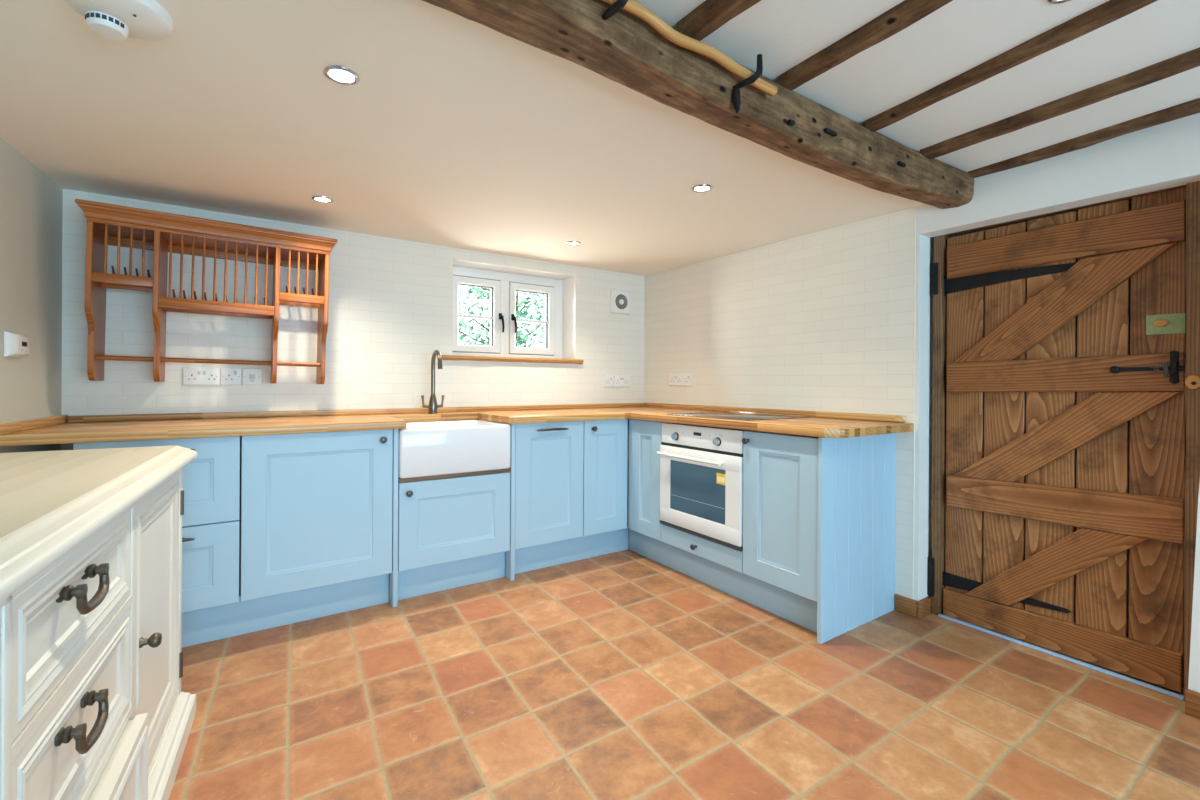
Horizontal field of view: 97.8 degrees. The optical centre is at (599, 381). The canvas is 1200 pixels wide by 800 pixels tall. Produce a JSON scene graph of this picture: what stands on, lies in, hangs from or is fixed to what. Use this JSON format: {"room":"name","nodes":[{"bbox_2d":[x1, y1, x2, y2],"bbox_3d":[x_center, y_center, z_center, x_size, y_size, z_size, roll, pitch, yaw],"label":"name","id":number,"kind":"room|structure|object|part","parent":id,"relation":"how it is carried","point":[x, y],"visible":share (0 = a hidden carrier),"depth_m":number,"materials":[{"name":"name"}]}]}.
{"room":"kitchen","nodes":[
{"label":"kitchen","id":0,"kind":"room"},
{"bbox_2d":[0,137,62,452],"bbox_3d":[-0.998,0.059,-0.140,0.100,2.250,5.569,0,0,-30],"label":"wall","id":1,"kind":"structure","parent":0,"point":[31,202],"depth_m":2.01,"materials":[{"name":"grey paint"}]},
{"bbox_2d":[4,331,29,357],"bbox_3d":[-2.106,-0.132,1.894,0.032,0.088,0.125,0,0,-30],"label":"thermostat","id":2,"kind":"object","parent":1,"relation":"attached to","point":[15,344],"visible":1,"depth_m":1.86,"materials":[{"name":"white plastic"}]},
{"bbox_2d":[61,189,644,593],"bbox_3d":[-1.081,0.058,3.309,3.520,2.250,0.260,0,0,-34],"label":"wall","id":3,"kind":"structure","parent":0,"point":[390,308],"depth_m":2.91,"materials":[{"name":"white tile"}]},
{"bbox_2d":[183,367,219,384],"bbox_3d":[-1.948,-0.025,2.558,0.146,0.086,0.012,0,0,-34],"label":"double socket","id":4,"kind":"object","parent":3,"relation":"attached to","point":[191,375],"visible":1,"depth_m":2.56,"materials":[{"name":"white plastic"}]},
{"bbox_2d":[75,199,337,383],"bbox_3d":[-1.798,-0.359,2.477,0.946,0.728,0.311,1,-1,-34],"label":"plate rack","id":5,"kind":"object","parent":3,"relation":"attached to","point":[162,233],"visible":1,"depth_m":2.37,"materials":[{"name":"brown wood"}]},
{"bbox_3d":[-2.005,-0.428,2.200,0.192,0.039,0.020,1,-1,-34],"label":"rail","id":6,"kind":"part","parent":5,"relation":"part of","materials":[{"name":"brown wood"}]},
{"bbox_3d":[-2.097,-0.427,2.336,0.192,0.035,0.020,1,-1,-34],"label":"peg rail","id":7,"kind":"part","parent":5,"relation":"part of","materials":[{"name":"brown wood"}]},
{"bbox_3d":[-2.145,-0.641,2.415,0.192,0.049,0.020,1,-1,-34],"label":"rail","id":8,"kind":"part","parent":5,"relation":"part of","materials":[{"name":"brown wood"}]},
{"bbox_3d":[-1.792,-0.691,2.480,0.946,0.064,0.311,1,-1,-34],"label":"cornice","id":9,"kind":"part","parent":5,"relation":"part of","materials":[{"name":"brown wood"}]},
{"bbox_3d":[-1.728,-0.657,2.384,0.886,0.026,0.019,1,-1,-34],"label":"rail","id":10,"kind":"part","parent":5,"relation":"part of","materials":[{"name":"brown wood"}]},
{"bbox_3d":[-1.735,-0.341,2.383,0.425,0.045,0.020,1,-1,-34],"label":"rail","id":11,"kind":"part","parent":5,"relation":"part of","materials":[{"name":"brown wood"}]},
{"bbox_3d":[-1.826,-0.339,2.519,0.425,0.041,0.020,1,-1,-34],"label":"peg rail","id":12,"kind":"part","parent":5,"relation":"part of","materials":[{"name":"brown wood"}]},
{"bbox_3d":[-1.873,-0.634,2.599,0.425,0.049,0.020,1,-1,-34],"label":"rail","id":13,"kind":"part","parent":5,"relation":"part of","materials":[{"name":"brown wood"}]},
{"bbox_3d":[-1.554,-0.406,2.703,0.191,0.036,0.020,1,-1,-34],"label":"peg rail","id":14,"kind":"part","parent":5,"relation":"part of","materials":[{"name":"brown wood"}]},
{"bbox_3d":[-1.602,-0.628,2.782,0.191,0.049,0.020,1,-1,-34],"label":"rail","id":15,"kind":"part","parent":5,"relation":"part of","materials":[{"name":"brown wood"}]},
{"bbox_3d":[-1.462,-0.408,2.567,0.191,0.040,0.020,1,-1,-34],"label":"rail","id":16,"kind":"part","parent":5,"relation":"part of","materials":[{"name":"brown wood"}]},
{"bbox_2d":[221,368,241,384],"bbox_3d":[-1.851,-0.025,2.624,0.086,0.086,0.012,0,0,-34],"label":"socket","id":17,"kind":"object","parent":3,"relation":"attached to","point":[229,376],"visible":1,"depth_m":2.62,"materials":[{"name":"white plastic"}]},
{"bbox_2d":[242,368,261,384],"bbox_3d":[-1.777,-0.024,2.673,0.086,0.086,0.013,0,0,-34],"label":"switch plate","id":18,"kind":"object","parent":3,"relation":"attached to","point":[250,376],"visible":1,"depth_m":2.67,"materials":[{"name":"white plastic"}]},
{"bbox_2d":[452,266,562,358],"bbox_3d":[-0.654,-0.461,3.667,0.893,0.601,0.126,0,0,-34],"label":"window","id":19,"kind":"structure","parent":3,"relation":"in","point":[503,286],"depth_m":3.66,"materials":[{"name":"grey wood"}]},
{"bbox_3d":[-0.677,-0.405,3.605,0.028,0.134,0.048,0,0,-34],"label":"handle","id":20,"kind":"part","parent":19,"relation":"part of","materials":[{"name":"black metal"}]},
{"bbox_3d":[-0.599,-0.405,3.657,0.028,0.134,0.048,0,0,-34],"label":"handle","id":21,"kind":"part","parent":19,"relation":"part of","materials":[{"name":"black metal"}]},
{"bbox_2d":[442,355,583,363],"bbox_3d":[-0.597,-0.145,3.563,1.011,0.032,0.215,0,0,-34],"label":"window sill","id":22,"kind":"structure","parent":3,"relation":"attached to","point":[444,357],"depth_m":3.45,"materials":[{"name":"brown wood"}]},
{"bbox_2d":[604,375,613,386],"bbox_3d":[0.066,-0.003,3.919,0.086,0.086,0.012,0,0,-34],"label":"socket","id":23,"kind":"object","parent":3,"relation":"attached to","point":[608,379],"visible":1,"depth_m":3.91,"materials":[{"name":"white plastic"}]},
{"bbox_2d":[610,289,629,314],"bbox_3d":[0.158,-0.604,3.967,0.181,0.181,0.031,0,0,-34],"label":"fan","id":24,"kind":"object","parent":3,"relation":"attached to","point":[619,299],"visible":1,"depth_m":3.95,"materials":[{"name":"white plastic"}]},
{"bbox_2d":[615,294,626,308],"bbox_3d":[0.163,-0.603,3.959,0.112,0.112,0.003,0,0,-34],"label":"grille","id":25,"kind":"object","parent":24,"relation":"attached to","point":[620,299],"depth_m":3.95,"materials":[{"name":"grey plastic"}]},
{"bbox_2d":[613,375,628,386],"bbox_3d":[0.165,-0.002,3.985,0.146,0.086,0.012,0,0,-34],"label":"double socket","id":26,"kind":"object","parent":3,"relation":"attached to","point":[619,381],"visible":1,"depth_m":3.98,"materials":[{"name":"white plastic"}]},
{"bbox_2d":[0,0,923,275],"bbox_3d":[-0.531,-0.934,2.409,3.626,0.200,2.340,0,0,-34],"label":"ceiling","id":27,"kind":"structure","parent":0,"point":[454,130],"depth_m":1.80,"materials":[{"name":"paint"}]},
{"bbox_2d":[65,0,172,40],"bbox_3d":[-1.067,-0.810,1.161,0.184,0.054,0.184,0,0,-34],"label":"smoke detector","id":28,"kind":"object","parent":27,"relation":"attached to","point":[117,20],"visible":1,"depth_m":1.16,"materials":[{"name":"white plastic"}]},
{"bbox_2d":[312,196,332,202],"bbox_3d":[-1.274,-0.835,2.402,0.088,0.006,0.088,0,0,-34],"label":"recessed light","id":29,"kind":"object","parent":27,"relation":"in","point":[322,199],"visible":1,"depth_m":2.40,"materials":[{"name":"silver metal"}]},
{"bbox_2d":[324,65,359,84],"bbox_3d":[-0.703,-0.832,1.424,0.088,0.006,0.088,0,0,-34],"label":"recessed light","id":30,"kind":"object","parent":27,"relation":"in","point":[338,74],"visible":1,"depth_m":1.42,"materials":[{"name":"silver metal"}]},
{"bbox_2d":[566,241,579,245],"bbox_3d":[-0.162,-0.828,3.138,0.088,0.006,0.088,0,0,-34],"label":"recessed light","id":31,"kind":"object","parent":27,"relation":"in","point":[573,243],"visible":1,"depth_m":3.13,"materials":[{"name":"silver metal"}]},
{"bbox_2d":[692,184,711,192],"bbox_3d":[0.436,-0.825,2.237,0.088,0.006,0.088,0,0,-34],"label":"recessed light","id":32,"kind":"object","parent":27,"relation":"in","point":[700,188],"visible":1,"depth_m":2.23,"materials":[{"name":"silver metal"}]},
{"bbox_2d":[169,544,1199,799],"bbox_3d":[0.438,1.142,0.894,4.054,0.100,5.950,0,0,-34],"label":"floor","id":33,"kind":"structure","parent":0,"point":[625,674],"depth_m":1.75,"materials":[{"name":"tile"}]},
{"bbox_2d":[0,445,197,799],"bbox_3d":[-1.100,0.643,0.820,0.555,0.881,1.760,0,0,-30],"label":"sideboard","id":34,"kind":"object","parent":33,"relation":"on","point":[93,705],"visible":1,"depth_m":0.98,"materials":[{"name":"beige paint"}]},
{"bbox_3d":[-0.643,0.636,0.437,0.025,0.696,0.512,0,0,-30],"label":"door","id":35,"kind":"part","parent":34,"relation":"part of","materials":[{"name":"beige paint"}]},
{"bbox_3d":[-0.920,0.614,0.923,0.025,0.225,0.556,0,0,-30],"label":"drawer","id":36,"kind":"part","parent":34,"relation":"part of","materials":[{"name":"beige paint"}]},
{"bbox_3d":[-0.919,0.382,0.923,0.025,0.191,0.556,0,0,-30],"label":"drawer","id":37,"kind":"part","parent":34,"relation":"part of","materials":[{"name":"beige paint"}]},
{"bbox_3d":[-0.885,0.589,0.900,0.039,0.061,0.139,0,0,-30],"label":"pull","id":38,"kind":"part","parent":34,"relation":"part of","materials":[{"name":"brown metal"}]},
{"bbox_3d":[-0.883,0.359,0.900,0.039,0.061,0.139,0,0,-30],"label":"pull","id":39,"kind":"part","parent":34,"relation":"part of","materials":[{"name":"brown metal"}]},
{"bbox_3d":[-0.894,0.866,0.939,0.025,0.232,0.556,0,0,-30],"label":"drawer","id":40,"kind":"part","parent":34,"relation":"part of","materials":[{"name":"beige paint"}]},
{"bbox_3d":[-1.071,0.618,1.246,0.042,0.033,0.033,0,0,-30],"label":"knob","id":41,"kind":"part","parent":34,"relation":"part of","materials":[{"name":"brown metal"}]},
{"bbox_3d":[-1.198,0.632,1.409,0.025,0.696,0.512,0,0,-30],"label":"door","id":42,"kind":"part","parent":34,"relation":"part of","materials":[{"name":"beige paint"}]},
{"bbox_2d":[73,436,240,612],"bbox_3d":[-1.847,0.568,2.245,0.497,0.690,0.599,0,0,-34],"label":"base cabinet","id":43,"kind":"object","parent":33,"relation":"on","point":[211,482],"visible":0.23,"depth_m":2.12,"materials":[{"name":"blue paint"}]},
{"bbox_3d":[-1.706,0.399,2.038,0.497,0.349,0.020,0,0,-34],"label":"drawer","id":44,"kind":"part","parent":43,"relation":"part of","materials":[{"name":"blue paint"}]},
{"bbox_3d":[-1.691,0.620,2.014,0.207,0.019,0.041,0,0,-34],"label":"handle","id":45,"kind":"part","parent":43,"relation":"part of","materials":[{"name":"grey metal"}]},
{"bbox_3d":[-1.708,0.746,2.038,0.497,0.336,0.020,0,0,-34],"label":"drawer","id":46,"kind":"part","parent":43,"relation":"part of","materials":[{"name":"blue paint"}]},
{"bbox_2d":[0,407,641,445],"bbox_3d":[-0.845,0.208,2.933,3.304,0.038,0.625,0,0,-34],"label":"countertop","id":47,"kind":"structure","parent":43,"relation":"on","point":[109,431],"depth_m":2.31,"materials":[{"name":"brown wood"}]},
{"bbox_2d":[0,415,67,434],"bbox_3d":[-2.195,0.163,2.032,0.020,0.034,0.612,0,0,-30],"label":"upstand","id":48,"kind":"object","parent":47,"relation":"on","point":[11,427],"visible":1,"depth_m":1.98,"materials":[{"name":"brown wood"}]},
{"bbox_2d":[68,403,643,422],"bbox_3d":[-0.991,0.173,3.201,3.238,0.029,0.020,0,0,-34],"label":"upstand","id":49,"kind":"object","parent":47,"relation":"on","point":[168,416],"visible":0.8,"depth_m":2.81,"materials":[{"name":"brown wood"}]},
{"bbox_2d":[421,350,444,413],"bbox_3d":[-0.968,0.003,3.017,0.128,0.372,0.168,0,0,-12],"label":"mixer tap","id":50,"kind":"object","parent":47,"relation":"on","point":[432,407],"visible":1,"depth_m":3.05,"materials":[{"name":"metal"}]},
{"bbox_3d":[-1.016,0.117,3.046,0.051,0.075,0.017,0,0,-34],"label":"lever","id":51,"kind":"part","parent":50,"relation":"part of","materials":[{"name":"metal"}]},
{"bbox_3d":[-0.942,-0.052,3.014,0.027,0.262,0.161,0,0,-34],"label":"spout","id":52,"kind":"part","parent":50,"relation":"part of","materials":[{"name":"metal"}]},
{"bbox_3d":[-0.945,0.118,3.094,0.051,0.075,0.017,0,0,-34],"label":"lever","id":53,"kind":"part","parent":50,"relation":"part of","materials":[{"name":"metal"}]},
{"bbox_2d":[398,420,510,477],"bbox_3d":[-0.839,0.350,2.849,0.579,0.238,0.426,0,0,-34],"label":"sink","id":54,"kind":"object","parent":47,"relation":"in","point":[432,448],"visible":0.77,"depth_m":2.67,"materials":[{"name":"white ceramic"}]},
{"bbox_2d":[181,574,388,647],"bbox_3d":[-1.510,0.997,2.252,1.136,0.166,0.018,0,0,-34],"label":"plinth","id":55,"kind":"object","parent":33,"relation":"on","point":[205,625],"visible":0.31,"depth_m":2.31,"materials":[{"name":"blue paint"}]},
{"bbox_2d":[241,429,392,601],"bbox_3d":[-1.390,0.571,2.558,0.598,0.690,0.593,0,0,-34],"label":"base cabinet","id":56,"kind":"object","parent":33,"relation":"on","point":[316,508],"visible":0.99,"depth_m":2.33,"materials":[{"name":"blue paint"}]},
{"bbox_3d":[-1.022,0.276,2.467,0.032,0.032,0.034,0,0,-34],"label":"knob","id":57,"kind":"part","parent":56,"relation":"part of","materials":[{"name":"grey metal"}]},
{"bbox_2d":[389,419,515,606],"bbox_3d":[-0.877,0.657,2.905,0.635,0.855,0.593,0,0,-34],"label":"base cabinet","id":58,"kind":"object","parent":33,"relation":"on","point":[437,519],"depth_m":2.69,"materials":[{"name":"blue paint"}]},
{"bbox_3d":[-1.139,0.655,2.745,0.022,0.855,0.564,0,0,-34],"label":"panel","id":59,"kind":"part","parent":58,"relation":"part of","materials":[{"name":"blue paint"}]},
{"bbox_3d":[-0.925,0.543,2.535,0.032,0.032,0.034,0,0,-34],"label":"knob","id":60,"kind":"part","parent":58,"relation":"part of","materials":[{"name":"grey metal"}]},
{"bbox_3d":[-0.773,1.002,2.750,0.582,0.166,0.018,0,0,-34],"label":"plinth","id":61,"kind":"part","parent":58,"relation":"part of","materials":[{"name":"blue wood"}]},
{"bbox_3d":[-0.736,0.707,2.695,0.580,0.427,0.020,0,0,-34],"label":"door","id":62,"kind":"part","parent":58,"relation":"part of","materials":[{"name":"blue paint"}]},
{"bbox_3d":[-0.867,0.479,2.892,0.584,0.020,0.504,0,0,-34],"label":"support rail","id":63,"kind":"part","parent":58,"relation":"part of","materials":[{"name":"brown wood"}]},
{"bbox_3d":[-0.631,0.658,3.088,0.023,0.855,0.564,0,0,-34],"label":"panel","id":64,"kind":"part","parent":58,"relation":"part of","materials":[{"name":"blue paint"}]},
{"bbox_2d":[515,421,583,549],"bbox_3d":[-0.426,0.577,3.205,0.440,0.690,0.599,0,0,-34],"label":"base cabinet","id":65,"kind":"object","parent":33,"relation":"on","point":[548,455],"visible":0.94,"depth_m":2.99,"materials":[{"name":"blue paint"}]},
{"bbox_3d":[-0.268,0.271,2.973,0.207,0.019,0.041,0,0,-34],"label":"handle","id":66,"kind":"part","parent":65,"relation":"part of","materials":[{"name":"grey metal"}]},
{"bbox_2d":[515,523,628,573],"bbox_3d":[-0.166,1.005,3.170,0.837,0.166,0.018,0,0,-34],"label":"plinth","id":67,"kind":"object","parent":33,"relation":"on","point":[531,558],"visible":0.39,"depth_m":3.15,"materials":[{"name":"blue paint"}]},
{"bbox_2d":[583,419,627,536],"bbox_3d":[-0.108,0.579,3.424,0.325,0.690,0.593,0,0,-34],"label":"base cabinet","id":68,"kind":"object","parent":33,"relation":"on","point":[605,446],"visible":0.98,"depth_m":3.21,"materials":[{"name":"blue paint"}]},
{"bbox_2d":[628,419,666,540],"bbox_3d":[0.472,0.583,3.304,0.500,0.690,0.316,0,0,-34],"label":"base cabinet","id":69,"kind":"object","parent":33,"relation":"on","point":[645,437],"visible":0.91,"depth_m":3.17,"materials":[{"name":"blue paint"}]},
{"bbox_3d":[0.194,0.579,3.293,0.018,0.683,0.024,0,0,-34],"label":"corner post","id":70,"kind":"part","parent":69,"relation":"part of","materials":[{"name":"blue paint"}]},
{"bbox_2d":[661,524,742,572],"bbox_3d":[0.739,0.876,2.931,0.593,0.107,0.597,0,0,-34],"label":"drawer","id":71,"kind":"object","parent":33,"relation":"on","point":[723,555],"visible":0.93,"depth_m":2.75,"materials":[{"name":"blue paint"}]},
{"bbox_3d":[0.500,0.881,2.785,0.034,0.032,0.032,0,0,-34],"label":"knob","id":72,"kind":"part","parent":71,"relation":"part of","materials":[{"name":"grey metal"}]},
{"bbox_2d":[657,422,750,550],"bbox_3d":[0.718,0.532,2.915,0.589,0.581,0.596,0,0,-34],"label":"oven","id":73,"kind":"object","parent":71,"relation":"on","point":[701,467],"visible":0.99,"depth_m":2.74,"materials":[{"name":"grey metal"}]},
{"bbox_3d":[0.475,0.409,2.793,0.049,0.019,0.470,0,0,-34],"label":"handle","id":74,"kind":"part","parent":73,"relation":"part of","materials":[{"name":"white metal"}]},
{"bbox_3d":[0.520,0.580,2.786,0.017,0.278,0.416,0,0,-34],"label":"door glass","id":75,"kind":"part","parent":73,"relation":"part of","materials":[{"name":"blue"}]},
{"bbox_3d":[0.522,0.584,2.783,0.024,0.434,0.592,0,0,-34],"label":"oven door","id":76,"kind":"part","parent":73,"relation":"part of","materials":[{"name":"white metal"}]},
{"bbox_3d":[0.529,0.295,2.786,0.019,0.111,0.592,0,0,-34],"label":"control panel","id":77,"kind":"part","parent":73,"relation":"part of","materials":[{"name":"white metal"}]},
{"bbox_2d":[717,476,723,482],"bbox_3d":[0.609,0.495,2.636,0.001,0.028,0.047,0,0,-34],"label":"sticker","id":78,"kind":"object","parent":73,"relation":"attached to","point":[720,479],"depth_m":2.64,"materials":[{"name":"yellow paper"}]},
{"bbox_2d":[629,528,816,632],"bbox_3d":[0.587,1.010,2.821,0.018,0.166,1.398,0,0,-34],"label":"plinth","id":79,"kind":"object","parent":33,"relation":"on","point":[802,611],"visible":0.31,"depth_m":2.68,"materials":[{"name":"blue paint"}]},
{"bbox_2d":[742,431,818,601],"bbox_3d":[1.022,0.586,2.514,0.593,0.690,0.402,0,0,-34],"label":"base cabinet","id":80,"kind":"object","parent":33,"relation":"on","point":[780,471],"visible":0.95,"depth_m":2.36,"materials":[{"name":"blue paint"}]},
{"bbox_3d":[0.697,0.283,2.498,0.034,0.032,0.032,0,0,-34],"label":"knob","id":81,"kind":"part","parent":80,"relation":"part of","materials":[{"name":"grey metal"}]},
{"bbox_2d":[629,407,913,437],"bbox_3d":[0.650,0.214,3.107,0.629,0.046,2.006,0,0,-34],"label":"countertop","id":82,"kind":"structure","parent":80,"relation":"on","point":[806,426],"depth_m":2.46,"materials":[{"name":"brown wood"}]},
{"bbox_2d":[668,411,810,420],"bbox_3d":[0.771,0.191,2.950,0.518,0.007,0.588,0,0,-34],"label":"cooktop","id":83,"kind":"object","parent":82,"relation":"in","point":[747,416],"visible":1,"depth_m":2.90,"materials":[{"name":"black glass"}]},
{"bbox_2d":[644,402,905,421],"bbox_3d":[0.891,0.179,3.289,0.020,0.041,1.969,0,0,-34],"label":"upstand","id":84,"kind":"object","parent":82,"relation":"on","point":[859,416],"visible":0.91,"depth_m":2.97,"materials":[{"name":"brown wood"}]},
{"bbox_2d":[817,433,895,643],"bbox_3d":[1.167,0.666,2.355,0.602,0.859,0.018,0,0,-34],"label":"end panel","id":85,"kind":"object","parent":33,"relation":"on","point":[857,475],"visible":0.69,"depth_m":2.32,"materials":[{"name":"blue paint"}]},
{"bbox_2d":[938,614,1183,699],"bbox_3d":[1.807,1.096,2.133,0.024,0.008,0.774,0,0,-34],"label":"threshold strip","id":86,"kind":"object","parent":33,"relation":"on","point":[1096,668],"visible":1,"depth_m":2.06,"materials":[{"name":"silver metal"}]},
{"bbox_2d":[636,0,1199,171],"bbox_3d":[1.006,-0.964,-0.070,3.854,0.120,3.670,0,0,-34],"label":"ceiling","id":87,"kind":"structure","parent":0,"point":[959,36],"depth_m":1.47,"materials":[{"name":"paint"}]},
{"bbox_2d":[422,0,973,208],"bbox_3d":[0.134,-0.834,1.392,3.540,0.211,0.231,0,0,-34],"label":"ceiling beam","id":88,"kind":"structure","parent":87,"relation":"attached to","point":[623,48],"depth_m":1.43,"materials":[{"name":"brown wood"}]},
{"bbox_2d":[602,0,627,19],"bbox_3d":[0.033,-0.849,1.160,0.072,0.074,0.033,0,0,25],"label":"iron hook","id":89,"kind":"object","parent":88,"relation":"attached to","point":[617,5],"visible":1,"depth_m":1.15,"materials":[{"name":"black metal"}]},
{"bbox_2d":[732,54,762,112],"bbox_3d":[0.397,-0.805,1.409,0.077,0.145,0.038,0,0,25],"label":"iron hook","id":90,"kind":"object","parent":88,"relation":"attached to","point":[736,101],"visible":1,"depth_m":1.40,"materials":[{"name":"black metal"}]},
{"bbox_2d":[602,0,777,95],"bbox_3d":[-0.028,-0.845,1.128,1.255,0.066,0.025,0,0,-34],"label":"wooden stick","id":91,"kind":"object","parent":90,"relation":"hanging from","point":[633,7],"visible":0.94,"depth_m":1.29,"materials":[{"name":"beige wood"}]},
{"bbox_3d":[0.374,-0.764,1.424,0.028,0.063,0.016,0,0,-34],"label":"plate","id":92,"kind":"part","parent":90,"relation":"part of","materials":[{"name":"black metal"}]},
{"bbox_3d":[0.397,-0.835,1.407,0.077,0.086,0.036,0,0,18],"label":"hook arm","id":93,"kind":"part","parent":90,"relation":"part of","materials":[{"name":"black metal"}]},
{"bbox_2d":[677,0,760,40],"bbox_3d":[1.205,-0.894,0.014,0.129,0.057,3.309,0,0,-35],"label":"joist","id":94,"kind":"object","parent":87,"relation":"attached to","point":[710,15],"visible":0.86,"depth_m":1.26,"materials":[{"name":"brown wood"}]},
{"bbox_2d":[779,0,952,90],"bbox_3d":[1.451,-0.896,0.181,0.095,0.051,3.307,0,0,-33],"label":"joist","id":95,"kind":"object","parent":87,"relation":"attached to","point":[906,13],"visible":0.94,"depth_m":1.35,"materials":[{"name":"brown wood"}]},
{"bbox_2d":[864,0,1156,131],"bbox_3d":[1.764,-0.894,0.394,0.156,0.051,3.313,0,0,-31],"label":"joist","id":96,"kind":"object","parent":87,"relation":"attached to","point":[1110,11],"visible":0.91,"depth_m":1.42,"materials":[{"name":"brown wood"}]},
{"bbox_2d":[1048,0,1070,2],"bbox_3d":[1.084,-0.901,1.202,0.088,0.006,0.088,0,0,-34],"label":"recessed light","id":97,"kind":"object","parent":87,"relation":"in","point":[1050,1],"visible":1,"depth_m":1.24,"materials":[{"name":"silver metal"}]},
{"bbox_2d":[920,47,1199,158],"bbox_3d":[2.150,-0.891,0.653,0.118,0.053,3.308,0,0,-33],"label":"joist","id":98,"kind":"object","parent":87,"relation":"attached to","point":[1188,60],"visible":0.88,"depth_m":1.65,"materials":[{"name":"brown wood"}]},
{"bbox_2d":[967,98,1199,177],"bbox_3d":[2.456,-0.891,0.860,0.149,0.050,3.310,0,0,-32],"label":"joist","id":99,"kind":"object","parent":87,"relation":"attached to","point":[1191,107],"visible":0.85,"depth_m":1.89,"materials":[{"name":"brown wood"}]},
{"bbox_2d":[644,113,1199,692],"bbox_3d":[2.047,0.077,1.844,0.275,2.250,5.670,0,0,-34],"label":"wall","id":100,"kind":"structure","parent":0,"point":[840,318],"depth_m":2.63,"materials":[{"name":"white paint"}]},
{"bbox_2d":[669,374,682,385],"bbox_3d":[0.553,-0.012,3.799,0.012,0.086,0.146,0,0,-34],"label":"double socket","id":101,"kind":"object","parent":100,"relation":"attached to","point":[674,379],"visible":1,"depth_m":3.80,"materials":[{"name":"white plastic"}]},
{"bbox_2d":[683,374,691,385],"bbox_3d":[0.619,-0.011,3.702,0.012,0.086,0.086,0,0,-34],"label":"socket","id":102,"kind":"object","parent":100,"relation":"attached to","point":[687,378],"visible":1,"depth_m":3.70,"materials":[{"name":"white plastic"}]},
{"bbox_2d":[895,594,916,617],"bbox_3d":[1.446,1.059,2.472,0.017,0.078,0.098,0,0,-34],"label":"baseboard","id":103,"kind":"structure","parent":100,"relation":"attached to","point":[905,605],"depth_m":2.46,"materials":[{"name":"brown wood"}]},
{"bbox_2d":[927,187,1186,692],"bbox_3d":[1.835,0.203,2.148,0.089,1.783,0.870,0,0,-34],"label":"door","id":104,"kind":"structure","parent":100,"relation":"in","point":[1066,336],"depth_m":2.08,"materials":[{"name":"brown wood"}]},
{"bbox_3d":[1.992,-0.041,1.863,0.027,0.045,0.047,0,0,-34],"label":"thumb lever","id":105,"kind":"part","parent":104,"relation":"part of","materials":[{"name":"grey metal"}]},
{"bbox_3d":[2.031,-0.206,1.878,0.005,0.072,0.098,0,0,-34],"label":"lock plate","id":106,"kind":"part","parent":104,"relation":"part of","materials":[{"name":"green paint"}]},
{"bbox_2d":[932,181,1199,701],"bbox_3d":[1.855,0.194,2.135,0.105,1.815,0.886,0,0,-34],"label":"door frame","id":107,"kind":"structure","parent":100,"relation":"attached to","point":[1192,361],"depth_m":1.80,"materials":[{"name":"brown wood"}]},
{"bbox_3d":[1.623,0.205,2.492,0.090,1.790,0.035,0,0,-34],"label":"post","id":108,"kind":"part","parent":107,"relation":"part of","materials":[{"name":"brown wood"}]},
{"bbox_3d":[2.082,0.207,1.801,0.105,1.790,0.078,0,0,-34],"label":"post","id":109,"kind":"part","parent":107,"relation":"part of","materials":[{"name":"brown wood"}]},
{"bbox_2d":[1185,689,1199,718],"bbox_3d":[2.693,1.065,0.626,0.018,0.082,2.679,0,0,-34],"label":"baseboard","id":110,"kind":"structure","parent":100,"relation":"attached to","point":[1192,698],"depth_m":1.72,"materials":[{"name":"brown wood"}]},
{"bbox_2d":[1185,375,1199,388],"bbox_3d":[2.021,0.002,1.782,0.019,0.048,0.036,0,0,-34],"label":"latch catch","id":111,"kind":"object","parent":100,"relation":"attached to","point":[1192,381],"visible":1,"depth_m":1.78,"materials":[{"name":"orange wood"}]},
{"bbox_2d":[917,596,930,618],"bbox_3d":[1.519,1.060,2.452,0.115,0.078,0.016,0,0,-34],"label":"baseboard","id":112,"kind":"structure","parent":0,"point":[923,605],"depth_m":2.44,"materials":[{"name":"brown wood"}]},
{"label":"outside","id":113,"kind":"structure","parent":0,"visible":0},
{"bbox_3d":[-2.249,1.226,7.957,12.000,0.100,8.738,0,0,-34],"label":"ground","id":114,"kind":"structure","parent":113,"visible":0},
{"bbox_2d":[458,286,544,347],"bbox_3d":[-1.164,-0.522,6.468,2.569,3.419,1.818,0,0,-34],"label":"tree","id":115,"kind":"object","parent":114,"relation":"on","point":[518,336],"visible":0.12,"depth_m":6.22,"materials":[{"name":"green plant"}]}
]}

